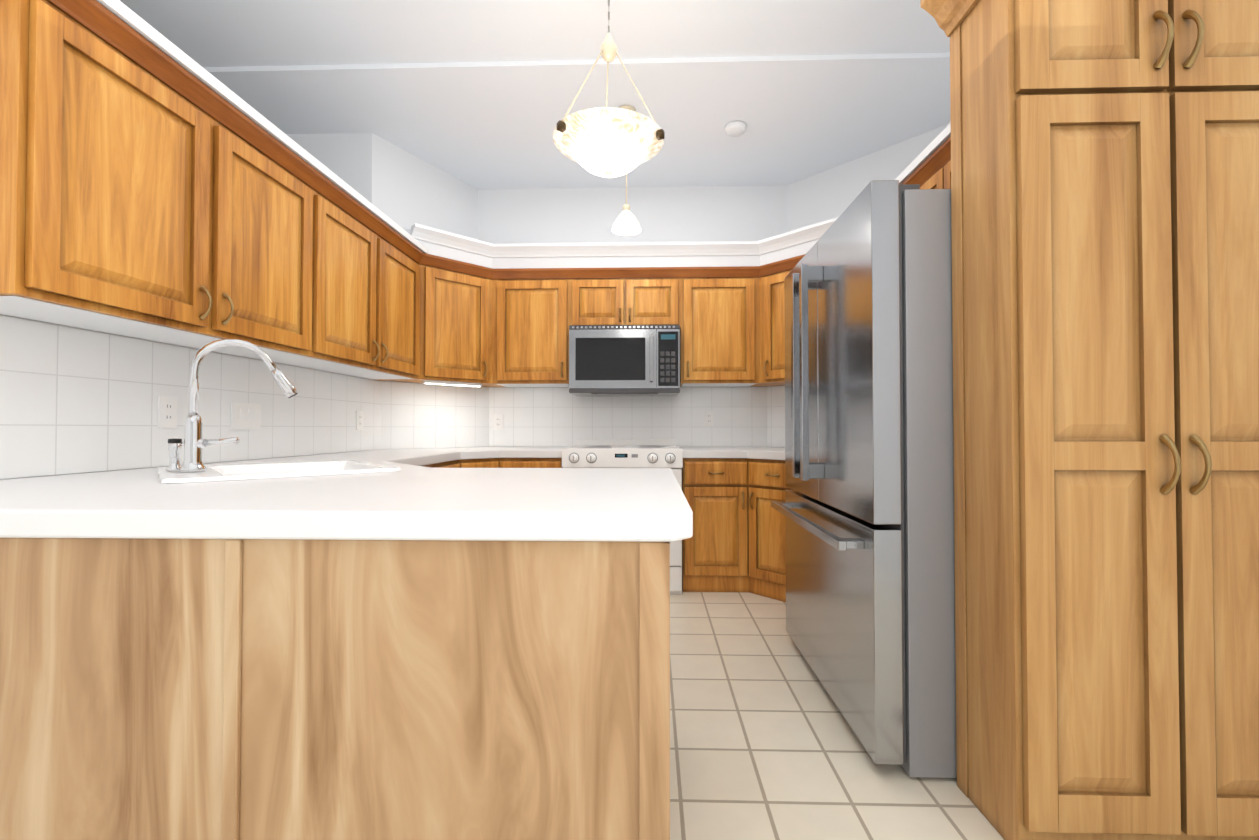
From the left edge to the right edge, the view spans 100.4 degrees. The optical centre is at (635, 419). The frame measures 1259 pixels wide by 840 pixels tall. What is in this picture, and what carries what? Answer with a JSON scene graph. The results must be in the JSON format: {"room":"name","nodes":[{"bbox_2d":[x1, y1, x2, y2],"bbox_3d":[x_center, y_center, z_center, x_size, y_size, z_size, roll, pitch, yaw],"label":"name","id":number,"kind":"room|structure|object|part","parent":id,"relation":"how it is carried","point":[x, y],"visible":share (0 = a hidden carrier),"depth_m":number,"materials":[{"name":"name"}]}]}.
{"room":"kitchen","nodes":[
{"label":"kitchen","id":0,"kind":"room"},
{"bbox_2d":[286,133,385,210],"bbox_3d":[-2.624,-0.495,3.366,1.936,3.200,0.120,0,-1,2],"label":"wall","id":1,"kind":"structure","parent":0,"point":[359,159],"depth_m":3.30,"materials":[{"name":"white paint"}]},
{"bbox_2d":[0,185,787,479],"bbox_3d":[-0.041,-0.539,0.542,3.740,3.200,7.200,0,-1,2],"label":"wall","id":2,"kind":"structure","parent":0,"point":[660,214],"depth_m":4.04,"materials":[{"name":"white paint"}]},
{"bbox_2d":[0,0,319,359],"bbox_3d":[-1.590,-0.693,1.787,0.328,0.808,1.051,0,-1,2],"label":"upper cabinet","id":3,"kind":"object","parent":2,"relation":"attached to","point":[150,190],"depth_m":1.53,"materials":[{"name":"brown wood"}]},
{"bbox_2d":[272,173,423,379],"bbox_3d":[-1.560,-0.677,2.837,0.328,0.808,1.050,0,-1,2],"label":"upper cabinet","id":4,"kind":"object","parent":2,"relation":"attached to","point":[372,277],"depth_m":2.75,"materials":[{"name":"brown wood"}]},
{"bbox_2d":[0,315,784,478],"bbox_3d":[-0.076,-0.048,2.475,3.312,0.455,3.076,0,-1,2],"label":"backsplash","id":5,"kind":"structure","parent":2,"relation":"attached to","point":[75,400],"depth_m":2.46,"materials":[{"name":"tile"}]},
{"bbox_2d":[158,396,176,427],"bbox_3d":[-1.743,-0.030,1.954,0.007,0.118,0.072,0,-1,2],"label":"electrical outlet","id":6,"kind":"object","parent":5,"relation":"attached to","point":[167,405],"depth_m":1.95,"materials":[{"name":"white plastic"}]},
{"bbox_2d":[231,402,261,429],"bbox_3d":[-1.731,-0.015,2.333,0.009,0.118,0.171,0,-1,2],"label":"light switch","id":7,"kind":"object","parent":5,"relation":"attached to","point":[245,416],"depth_m":2.33,"materials":[{"name":"white plastic"}]},
{"bbox_2d":[356,411,362,429],"bbox_3d":[-1.706,0.003,3.243,0.007,0.118,0.072,0,-1,2],"label":"electrical outlet","id":8,"kind":"object","parent":5,"relation":"attached to","point":[359,414],"depth_m":3.24,"materials":[{"name":"white plastic"}]},
{"bbox_2d":[494,414,502,429],"bbox_3d":[-1.057,0.015,4.036,0.072,0.118,0.007,0,-1,2],"label":"electrical outlet","id":9,"kind":"object","parent":5,"relation":"attached to","point":[498,418],"depth_m":4.03,"materials":[{"name":"white plastic"}]},
{"bbox_2d":[704,411,713,425],"bbox_3d":[0.557,-0.010,3.990,0.072,0.118,0.007,0,-1,2],"label":"electrical outlet","id":10,"kind":"object","parent":5,"relation":"attached to","point":[708,415],"depth_m":3.99,"materials":[{"name":"white plastic"}]},
{"bbox_2d":[424,253,491,383],"bbox_3d":[-1.205,-0.676,3.548,0.325,0.788,0.324,0,-1,2],"label":"upper cabinet","id":11,"kind":"object","parent":2,"relation":"attached to","point":[457,294],"depth_m":3.54,"materials":[{"name":"brown wood"}]},
{"bbox_2d":[423,380,481,386],"bbox_3d":[-1.248,-0.249,3.586,0.400,0.022,0.045,1,-1,-43],"label":"under-cabinet light","id":12,"kind":"object","parent":11,"relation":"attached to","point":[451,383],"visible":1,"depth_m":3.55,"materials":[{"name":"white plastic"}]},
{"bbox_2d":[97,0,950,268],"bbox_3d":[0.004,-1.145,2.677,3.930,0.212,2.850,0,-1,2],"label":"crown molding","id":13,"kind":"structure","parent":2,"relation":"attached to","point":[136,22],"depth_m":3.03,"materials":[{"name":"white paint"}]},
{"bbox_2d":[492,268,571,386],"bbox_3d":[-0.721,-0.661,3.875,0.515,0.808,0.338,0,-1,2],"label":"upper cabinet","id":14,"kind":"object","parent":2,"relation":"attached to","point":[534,305],"depth_m":3.71,"materials":[{"name":"brown wood"}]},
{"bbox_2d":[411,217,837,257],"bbox_3d":[-0.053,-1.203,3.469,2.771,0.075,0.515,0,-1,2],"label":"trim","id":15,"kind":"structure","parent":2,"relation":"attached to","point":[816,231],"depth_m":3.66,"materials":[{"name":"white wood"}]},
{"bbox_2d":[572,267,683,386],"bbox_3d":[-0.072,-0.661,3.856,0.784,0.808,0.338,0,-1,2],"label":"upper cabinet","id":16,"kind":"object","parent":2,"relation":"attached to","point":[628,295],"depth_m":3.69,"materials":[{"name":"brown wood"}]},
{"bbox_2d":[569,325,679,396],"bbox_3d":[-0.074,-0.412,3.774,0.758,0.469,0.482,0,-1,2],"label":"microwave","id":17,"kind":"object","parent":16,"relation":"attached to","point":[621,360],"visible":1,"depth_m":3.58,"materials":[{"name":"silver metal"}]},
{"bbox_2d":[684,266,755,386],"bbox_3d":[0.577,-0.661,3.838,0.515,0.808,0.338,0,-1,2],"label":"upper cabinet","id":18,"kind":"object","parent":2,"relation":"attached to","point":[720,302],"depth_m":3.67,"materials":[{"name":"brown wood"}]},
{"bbox_2d":[760,254,804,383],"bbox_3d":[1.071,-0.677,3.453,0.385,0.788,0.384,0,-1,2],"label":"upper cabinet","id":19,"kind":"object","parent":2,"relation":"attached to","point":[772,275],"depth_m":3.59,"materials":[{"name":"brown wood"}]},
{"bbox_2d":[902,151,935,188],"bbox_3d":[1.410,-0.684,2.365,0.338,0.808,0.533,0,-1,2],"label":"upper cabinet","id":20,"kind":"object","parent":2,"relation":"attached to","point":[924,175],"depth_m":2.23,"materials":[{"name":"brown wood"}]},
{"bbox_2d":[936,136,950,188],"bbox_3d":[1.395,-0.693,1.835,0.338,0.808,0.526,0,-1,2],"label":"upper cabinet","id":21,"kind":"object","parent":2,"relation":"attached to","point":[943,153],"depth_m":2.10,"materials":[{"name":"brown wood"}]},
{"bbox_2d":[382,140,477,238],"bbox_3d":[-1.507,-1.598,3.782,0.545,0.982,0.720,0,-1,2],"label":"wall","id":22,"kind":"structure","parent":0,"point":[400,187],"depth_m":3.65,"materials":[{"name":"white paint"}]},
{"bbox_2d":[120,0,949,188],"bbox_3d":[-0.872,-1.974,0.528,6.000,0.250,7.480,0,-1,2],"label":"ceiling","id":23,"kind":"structure","parent":0,"point":[479,94],"depth_m":2.75,"materials":[{"name":"white paint"}]},
{"bbox_2d":[553,0,664,177],"bbox_3d":[-0.114,-1.435,2.214,0.466,0.819,0.474,0,-1,2],"label":"pendant light","id":24,"kind":"object","parent":23,"relation":"hanging from","point":[608,50],"depth_m":2.11,"materials":[{"name":"white glass"}]},
{"bbox_3d":[-0.114,-1.100,2.204,0.466,0.147,0.466,0,-1,2],"label":"pendant light shade","id":25,"kind":"part","parent":24,"relation":"part of","materials":[{"name":"white glass"}]},
{"bbox_2d":[612,105,640,234],"bbox_3d":[-0.055,-1.455,3.058,0.170,0.701,0.170,0,-1,2],"label":"mini pendant light","id":26,"kind":"object","parent":23,"relation":"hanging from","point":[626,222],"visible":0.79,"depth_m":3.03,"materials":[{"name":"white glass"}]},
{"bbox_2d":[725,121,746,136],"bbox_3d":[0.615,-1.787,3.230,0.130,0.036,0.130,0,-1,2],"label":"smoke detector","id":27,"kind":"object","parent":23,"relation":"attached to","point":[735,128],"visible":1,"depth_m":3.20,"materials":[{"name":"white plastic"}]},
{"bbox_2d":[670,591,1003,839],"bbox_3d":[-0.871,1.111,0.540,6.000,0.100,7.600,0,-1,2],"label":"floor","id":28,"kind":"structure","parent":0,"point":[765,743],"depth_m":1.69,"materials":[{"name":"tile"}]},
{"bbox_2d":[424,459,463,467],"bbox_3d":[-1.406,0.666,2.766,0.636,0.860,0.926,0,-1,2],"label":"base cabinet","id":29,"kind":"object","parent":28,"relation":"on","point":[456,463],"depth_m":3.08,"materials":[{"name":"brown wood"}]},
{"bbox_2d":[0,447,531,538],"bbox_3d":[-1.223,0.206,2.481,1.020,0.050,3.122,0,-1,2],"label":"countertop","id":30,"kind":"structure","parent":29,"relation":"on","point":[132,503],"depth_m":1.11,"materials":[{"name":"white"}]},
{"bbox_2d":[180,339,297,471],"bbox_3d":[-1.260,-0.051,1.677,0.227,0.414,0.227,0,-1,2],"label":"faucet","id":31,"kind":"object","parent":30,"relation":"on","point":[195,443],"visible":1,"depth_m":1.59,"materials":[{"name":"silver metal"}]},
{"bbox_2d":[157,460,400,482],"bbox_3d":[-1.192,0.249,1.753,0.600,0.181,0.600,1,-1,-43],"label":"sink","id":32,"kind":"object","parent":30,"relation":"in","point":[227,472],"visible":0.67,"depth_m":1.84,"materials":[{"name":"white ceramic"}]},
{"bbox_2d":[166,439,183,470],"bbox_3d":[-1.401,0.106,1.612,0.055,0.098,0.055,0,-1,2],"label":"soap dispenser","id":33,"kind":"object","parent":32,"relation":"on","point":[175,447],"visible":0.83,"depth_m":1.59,"materials":[{"name":"silver metal"}]},
{"bbox_2d":[0,538,670,839],"bbox_3d":[-0.845,0.645,1.391,1.836,0.859,0.967,0,-1,2],"label":"panel","id":34,"kind":"object","parent":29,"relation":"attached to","point":[217,689],"visible":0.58,"depth_m":0.91,"materials":[{"name":"brown wood"}]},
{"bbox_2d":[200,463,692,541],"bbox_3d":[-0.495,0.190,1.409,1.217,0.050,1.020,0,-1,2],"label":"countertop","id":35,"kind":"structure","parent":29,"relation":"on","point":[413,498],"depth_m":0.93,"materials":[{"name":"white stone"}]},
{"bbox_2d":[464,458,499,467],"bbox_3d":[-1.003,0.676,3.323,0.211,0.858,0.211,0,-1,2],"label":"base cabinet","id":36,"kind":"object","parent":28,"relation":"on","point":[487,462],"depth_m":3.33,"materials":[{"name":"brown wood"}]},
{"bbox_2d":[500,458,562,467],"bbox_3d":[-0.674,0.681,3.701,0.425,0.860,0.635,0,-1,2],"label":"base cabinet","id":37,"kind":"object","parent":28,"relation":"on","point":[514,463],"depth_m":3.39,"materials":[{"name":"brown wood"}]},
{"bbox_2d":[532,447,567,457],"bbox_3d":[-0.748,0.226,3.708,0.580,0.050,0.641,0,-1,2],"label":"countertop","id":38,"kind":"structure","parent":37,"relation":"on","point":[537,452],"depth_m":3.39,"materials":[{"name":"white"}]},
{"bbox_2d":[562,439,682,593],"bbox_3d":[-0.078,0.624,3.622,0.762,0.970,0.730,0,-1,2],"label":"stove","id":39,"kind":"object","parent":28,"relation":"on","point":[625,453],"visible":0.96,"depth_m":3.30,"materials":[{"name":"white metal"}]},
{"bbox_2d":[682,458,792,601],"bbox_3d":[0.952,0.675,3.302,1.306,0.860,1.341,0,-1,2],"label":"base cabinet","id":40,"kind":"object","parent":28,"relation":"on","point":[736,542],"visible":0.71,"depth_m":2.63,"materials":[{"name":"brown wood"}]},
{"bbox_2d":[680,447,739,457],"bbox_3d":[0.503,0.225,3.673,0.396,0.050,0.641,0,-1,2],"label":"countertop","id":41,"kind":"structure","parent":40,"relation":"on","point":[688,452],"depth_m":3.36,"materials":[{"name":"white"}]},
{"bbox_2d":[740,447,784,459],"bbox_3d":[1.148,0.219,3.302,0.914,0.050,1.347,0,-1,2],"label":"countertop","id":42,"kind":"structure","parent":40,"relation":"on","point":[773,453],"depth_m":3.32,"materials":[{"name":"white"}]},
{"bbox_2d":[771,180,956,777],"bbox_3d":[1.103,0.183,2.085,0.918,1.805,1.040,0,-1,2],"label":"fridge","id":43,"kind":"object","parent":28,"relation":"on","point":[866,508],"visible":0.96,"depth_m":1.59,"materials":[{"name":"grey metal"}]},
{"bbox_2d":[920,0,1258,839],"bbox_3d":[1.280,-0.101,1.381,0.852,2.350,0.346,0,-1,2],"label":"pantry","id":44,"kind":"object","parent":28,"relation":"on","point":[1106,314],"visible":1,"depth_m":1.28,"materials":[{"name":"brown wood"}]},
{"bbox_2d":[787,125,945,231],"bbox_3d":[1.525,-1.600,3.651,0.764,0.982,0.869,0,-1,2],"label":"wall","id":45,"kind":"structure","parent":0,"point":[825,195],"depth_m":3.69,"materials":[{"name":"white paint"}]}
]}

